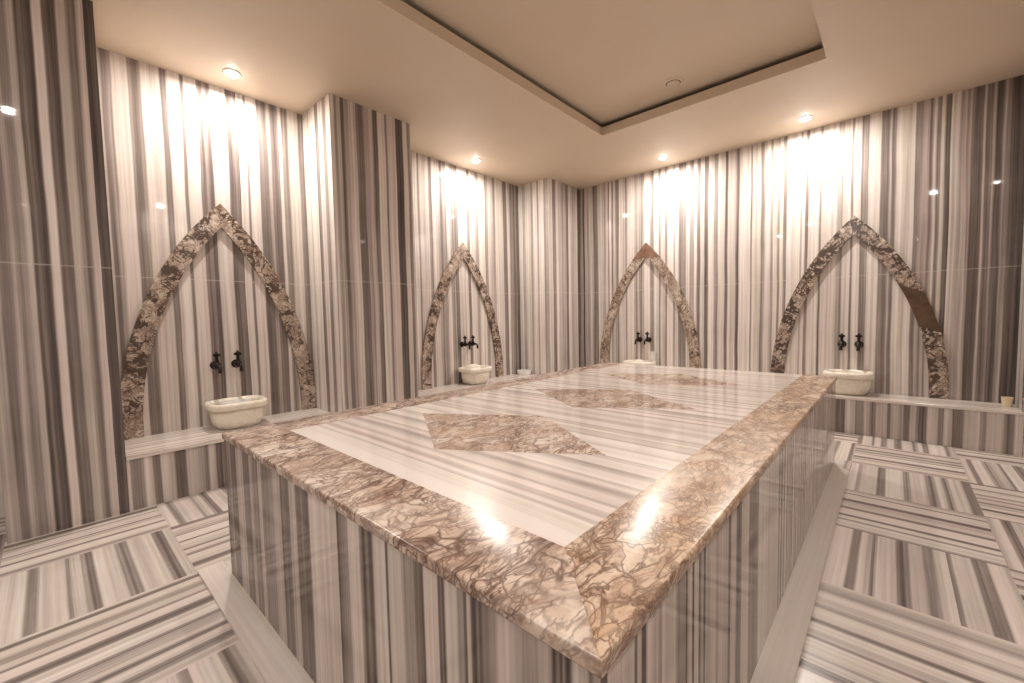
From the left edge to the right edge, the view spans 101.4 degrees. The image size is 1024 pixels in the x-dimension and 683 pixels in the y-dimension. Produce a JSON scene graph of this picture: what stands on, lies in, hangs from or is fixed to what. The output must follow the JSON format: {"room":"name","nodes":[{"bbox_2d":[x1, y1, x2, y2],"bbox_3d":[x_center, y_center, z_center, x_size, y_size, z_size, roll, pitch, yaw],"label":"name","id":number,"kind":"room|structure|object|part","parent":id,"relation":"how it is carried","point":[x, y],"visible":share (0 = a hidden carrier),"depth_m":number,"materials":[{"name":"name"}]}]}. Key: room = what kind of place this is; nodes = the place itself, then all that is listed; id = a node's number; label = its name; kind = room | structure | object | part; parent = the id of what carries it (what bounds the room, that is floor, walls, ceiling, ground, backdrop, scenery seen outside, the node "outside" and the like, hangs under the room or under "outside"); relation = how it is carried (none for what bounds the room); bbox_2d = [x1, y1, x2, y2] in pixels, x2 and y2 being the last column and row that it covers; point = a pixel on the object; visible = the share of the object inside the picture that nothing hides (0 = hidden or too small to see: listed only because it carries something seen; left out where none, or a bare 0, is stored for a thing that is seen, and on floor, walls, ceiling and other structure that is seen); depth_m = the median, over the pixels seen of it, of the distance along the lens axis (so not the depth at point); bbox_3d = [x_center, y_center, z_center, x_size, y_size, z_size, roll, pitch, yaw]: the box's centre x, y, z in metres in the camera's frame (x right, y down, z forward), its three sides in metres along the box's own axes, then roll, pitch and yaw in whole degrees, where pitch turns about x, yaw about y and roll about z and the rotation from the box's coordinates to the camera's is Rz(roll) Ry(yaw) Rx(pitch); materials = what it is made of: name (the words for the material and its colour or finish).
{"room":"spa","nodes":[
{"label":"spa","id":0,"kind":"room"},
{"bbox_2d":[0,0,580,544],"bbox_3d":[-1.574,-0.550,3.920,0.688,3.023,7.000,2,4,42],"label":"wall","id":1,"kind":"structure","parent":0,"point":[108,159],"depth_m":3.27,"materials":[{"name":"stone"}]},
{"bbox_2d":[210,352,222,372],"bbox_3d":[-2.316,0.162,3.298,0.154,0.167,0.072,2,4,42],"label":"tap","id":2,"kind":"object","parent":1,"relation":"attached to","point":[215,364],"visible":1,"depth_m":3.30,"materials":[{"name":"brown metal"}]},
{"bbox_3d":[-2.332,0.102,3.307,0.037,0.047,0.053,2,4,42],"label":"handle knob","id":3,"kind":"part","parent":2,"relation":"part of","materials":[{"name":"brown metal"}]},
{"bbox_3d":[-2.282,0.212,3.271,0.065,0.067,0.031,2,4,42],"label":"spout","id":4,"kind":"part","parent":2,"relation":"part of","materials":[{"name":"brown metal"}]},
{"bbox_2d":[121,204,316,439],"bbox_3d":[-2.309,-0.220,3.387,0.024,1.758,1.350,2,4,42],"label":"pointed arch","id":5,"kind":"object","parent":1,"relation":"attached to","point":[133,378],"visible":0.95,"depth_m":3.18,"materials":[{"name":"stone"}]},
{"bbox_2d":[231,350,243,370],"bbox_3d":[-2.219,0.154,3.405,0.154,0.167,0.072,2,4,42],"label":"tap","id":6,"kind":"object","parent":1,"relation":"attached to","point":[236,362],"visible":1,"depth_m":3.40,"materials":[{"name":"brown metal"}]},
{"bbox_2d":[421,243,502,389],"bbox_3d":[-0.598,-0.357,5.278,0.024,1.753,1.353,2,4,42],"label":"pointed arch","id":7,"kind":"object","parent":1,"relation":"attached to","point":[462,252],"visible":1,"depth_m":5.10,"materials":[{"name":"stone"}]},
{"bbox_2d":[460,336,470,348],"bbox_3d":[-0.572,0.009,5.224,0.154,0.167,0.072,2,4,42],"label":"tap","id":8,"kind":"object","parent":1,"relation":"attached to","point":[462,344],"visible":1,"depth_m":5.22,"materials":[{"name":"brown metal"}]},
{"bbox_2d":[468,335,478,347],"bbox_3d":[-0.482,0.002,5.324,0.154,0.167,0.072,2,4,42],"label":"tap","id":9,"kind":"object","parent":1,"relation":"attached to","point":[470,343],"visible":0.97,"depth_m":5.32,"materials":[{"name":"brown metal"}]},
{"bbox_2d":[0,432,1023,682],"bbox_3d":[0.087,1.058,2.537,5.080,0.100,7.300,2,4,42],"label":"floor","id":10,"kind":"structure","parent":0,"point":[922,581],"depth_m":1.78,"materials":[{"name":"stone"}]},
{"bbox_2d":[125,408,331,510],"bbox_3d":[-2.104,0.837,3.268,0.536,0.347,1.369,2,4,42],"label":"marble ledge","id":11,"kind":"object","parent":10,"relation":"on","point":[164,467],"visible":0.4,"depth_m":2.81,"materials":[{"name":"white stone"}]},
{"bbox_3d":[-2.108,0.850,3.273,0.524,0.321,1.369,2,4,42],"label":"panel","id":12,"kind":"part","parent":11,"relation":"part of","materials":[{"name":"stone"}]},
{"bbox_2d":[204,395,267,429],"bbox_3d":[-2.160,0.560,3.301,0.350,0.205,0.400,2,4,42],"label":"basin","id":13,"kind":"object","parent":11,"relation":"on","point":[250,413],"visible":0.96,"depth_m":3.19,"materials":[{"name":"beige stone"}]},
{"bbox_2d":[219,399,250,404],"bbox_3d":[-2.181,0.521,3.306,0.214,0.102,0.214,2,4,42],"label":"dipping bowl","id":14,"kind":"object","parent":13,"relation":"in","point":[232,401],"visible":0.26,"depth_m":3.38,"materials":[{"name":"white plastic"}]},
{"bbox_3d":[-2.159,0.587,3.302,0.308,0.150,0.350,2,4,42],"label":"bowl","id":15,"kind":"part","parent":13,"relation":"part of","materials":[{"name":"beige stone"}]},
{"bbox_2d":[418,373,538,396],"bbox_3d":[-0.390,0.697,5.161,0.536,0.347,2.180,2,4,42],"label":"marble ledge","id":16,"kind":"object","parent":10,"relation":"on","point":[435,390],"visible":0.04,"depth_m":5.06,"materials":[{"name":"white stone"}]},
{"bbox_2d":[458,365,491,384],"bbox_3d":[-0.455,0.418,5.229,0.330,0.205,0.400,2,4,42],"label":"basin","id":17,"kind":"object","parent":16,"relation":"on","point":[479,375],"visible":0.94,"depth_m":5.10,"materials":[{"name":"beige stone"}]},
{"bbox_2d":[466,364,480,368],"bbox_3d":[-0.482,0.308,5.225,0.205,0.056,0.205,2,4,42],"label":"dipping bowl","id":18,"kind":"object","parent":17,"relation":"in","point":[470,366],"visible":0.8,"depth_m":5.16,"materials":[{"name":"beige stone"}]},
{"bbox_3d":[-0.455,0.445,5.230,0.290,0.150,0.350,2,4,42],"label":"bowl","id":19,"kind":"part","parent":17,"relation":"part of","materials":[{"name":"beige stone"}]},
{"bbox_2d":[517,369,530,374],"bbox_3d":[0.175,0.438,5.950,0.204,0.060,0.204,2,4,42],"label":"shallow bowl","id":20,"kind":"object","parent":16,"relation":"on","point":[522,371],"visible":1,"depth_m":5.88,"materials":[{"name":"white ceramic"}]},
{"bbox_2d":[197,362,851,682],"bbox_3d":[0.553,0.666,2.545,2.163,0.663,3.628,2,4,42],"label":"platform","id":21,"kind":"object","parent":10,"relation":"on","point":[608,522],"visible":1,"depth_m":1.27,"materials":[{"name":"stone"}]},
{"bbox_3d":[-0.571,0.775,1.268,1.915,0.633,0.020,2,4,42],"label":"panel","id":22,"kind":"part","parent":21,"relation":"part of","materials":[{"name":"stone"}]},
{"bbox_3d":[0.635,0.345,2.589,1.505,0.029,3.229,2,4,42],"label":"panel","id":23,"kind":"part","parent":21,"relation":"part of","materials":[{"name":"stone"}]},
{"bbox_3d":[1.274,0.703,1.895,0.020,0.633,3.388,2,4,42],"label":"panel","id":24,"kind":"part","parent":21,"relation":"part of","materials":[{"name":"stone"}]},
{"bbox_2d":[835,393,1023,455],"bbox_3d":[2.500,0.660,4.795,4.239,0.347,0.376,2,4,42],"label":"marble ledge","id":25,"kind":"object","parent":10,"relation":"on","point":[973,425],"visible":0.36,"depth_m":3.58,"materials":[{"name":"white stone"}]},
{"bbox_2d":[623,359,655,364],"bbox_3d":[1.681,0.358,5.540,0.400,0.205,0.330,2,4,42],"label":"basin","id":26,"kind":"object","parent":25,"relation":"on","point":[633,361],"visible":0.4,"depth_m":5.45,"materials":[{"name":"beige stone"}]},
{"bbox_2d":[648,352,655,360],"bbox_3d":[1.851,0.194,5.529,0.101,0.116,0.101,2,4,42],"label":"cup","id":27,"kind":"object","parent":26,"relation":"on","point":[652,355],"visible":1,"depth_m":5.49,"materials":[{"name":"white plastic"}]},
{"bbox_2d":[823,369,874,395],"bbox_3d":[3.283,0.399,4.100,0.396,0.219,0.330,2,4,42],"label":"basin","id":28,"kind":"object","parent":25,"relation":"on","point":[848,382],"visible":0.86,"depth_m":3.98,"materials":[{"name":"beige stone"}]},
{"bbox_3d":[3.284,0.429,4.101,0.347,0.160,0.290,2,4,42],"label":"bowl","id":29,"kind":"part","parent":28,"relation":"part of","materials":[{"name":"beige stone"}]},
{"bbox_2d":[1001,396,1013,406],"bbox_3d":[4.066,0.493,3.445,0.069,0.074,0.069,2,4,42],"label":"cup","id":30,"kind":"object","parent":25,"relation":"on","point":[1006,401],"visible":1,"depth_m":3.43,"materials":[{"name":"beige ceramic"}]},
{"bbox_2d":[90,0,1023,189],"bbox_3d":[0.023,-2.124,2.358,5.080,0.230,7.300,2,4,42],"label":"ceiling","id":31,"kind":"structure","parent":0,"point":[572,93],"depth_m":3.17,"materials":[{"name":"beige paint"}]},
{"bbox_2d":[222,68,240,77],"bbox_3d":[-2.096,-1.996,3.140,0.118,0.029,0.118,2,4,42],"label":"recessed light","id":32,"kind":"object","parent":31,"relation":"in","point":[232,73],"visible":1,"depth_m":3.12,"materials":[{"name":"white"}]},
{"bbox_2d":[471,158,480,162],"bbox_3d":[-0.425,-2.131,4.957,0.118,0.029,0.118,2,4,42],"label":"recessed light","id":33,"kind":"object","parent":31,"relation":"in","point":[475,160],"visible":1,"depth_m":4.93,"materials":[{"name":"white"}]},
{"bbox_2d":[658,155,667,159],"bbox_3d":[1.793,-2.177,4.980,0.118,0.029,0.118,2,4,42],"label":"recessed light","id":34,"kind":"object","parent":31,"relation":"in","point":[662,157],"visible":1,"depth_m":4.95,"materials":[{"name":"white"}]},
{"bbox_2d":[662,77,683,88],"bbox_3d":[1.395,-2.232,3.628,0.176,0.011,0.176,2,4,42],"label":"ceiling vent","id":35,"kind":"object","parent":31,"relation":"in","point":[674,82],"visible":1,"depth_m":3.62,"materials":[{"name":"beige paint"}]},
{"bbox_2d":[798,115,812,121],"bbox_3d":[2.832,-2.145,4.052,0.118,0.029,0.118,2,4,42],"label":"recessed light","id":36,"kind":"object","parent":31,"relation":"in","point":[806,117],"visible":1,"depth_m":4.03,"materials":[{"name":"white"}]},
{"bbox_2d":[579,75,1023,403],"bbox_3d":[2.451,-0.697,5.096,5.080,3.023,0.150,2,4,42],"label":"wall","id":37,"kind":"structure","parent":0,"point":[940,180],"depth_m":4.22,"materials":[{"name":"stone"}]},
{"bbox_2d":[634,332,641,343],"bbox_3d":[1.684,-0.051,5.632,0.072,0.167,0.154,2,4,42],"label":"tap","id":38,"kind":"object","parent":37,"relation":"attached to","point":[638,339],"visible":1,"depth_m":5.63,"materials":[{"name":"brown metal"}]},
{"bbox_2d":[643,332,651,344],"bbox_3d":[1.779,-0.048,5.546,0.072,0.167,0.154,2,4,42],"label":"tap","id":39,"kind":"object","parent":37,"relation":"attached to","point":[648,339],"visible":1,"depth_m":5.55,"materials":[{"name":"brown metal"}]},
{"bbox_2d":[600,243,700,367],"bbox_3d":[1.790,-0.428,5.594,1.408,1.763,0.024,2,4,42],"label":"pointed arch","id":40,"kind":"object","parent":37,"relation":"attached to","point":[646,250],"visible":0.91,"depth_m":5.45,"materials":[{"name":"brown stone"}]},
{"bbox_2d":[838,333,845,349],"bbox_3d":[3.287,0.000,4.185,0.072,0.167,0.154,2,4,42],"label":"tap","id":41,"kind":"object","parent":37,"relation":"attached to","point":[841,343],"visible":1,"depth_m":4.18,"materials":[{"name":"brown metal"}]},
{"bbox_2d":[854,333,863,350],"bbox_3d":[3.385,0.003,4.097,0.072,0.167,0.154,2,4,42],"label":"tap","id":42,"kind":"object","parent":37,"relation":"attached to","point":[858,343],"visible":1,"depth_m":4.10,"materials":[{"name":"brown metal"}]},
{"bbox_2d":[771,216,948,398],"bbox_3d":[3.375,-0.367,4.164,1.380,1.738,0.024,2,4,42],"label":"pointed arch","id":43,"kind":"object","parent":37,"relation":"attached to","point":[938,372],"visible":0.96,"depth_m":3.97,"materials":[{"name":"brown stone"}]},
{"bbox_2d":[1014,210,1023,457],"bbox_3d":[1.885,-0.445,0.798,0.150,3.023,7.000,2,4,42],"label":"wall","id":44,"kind":"structure","parent":0,"point":[1019,381],"depth_m":3.39,"materials":[{"name":"stone"}]}
]}

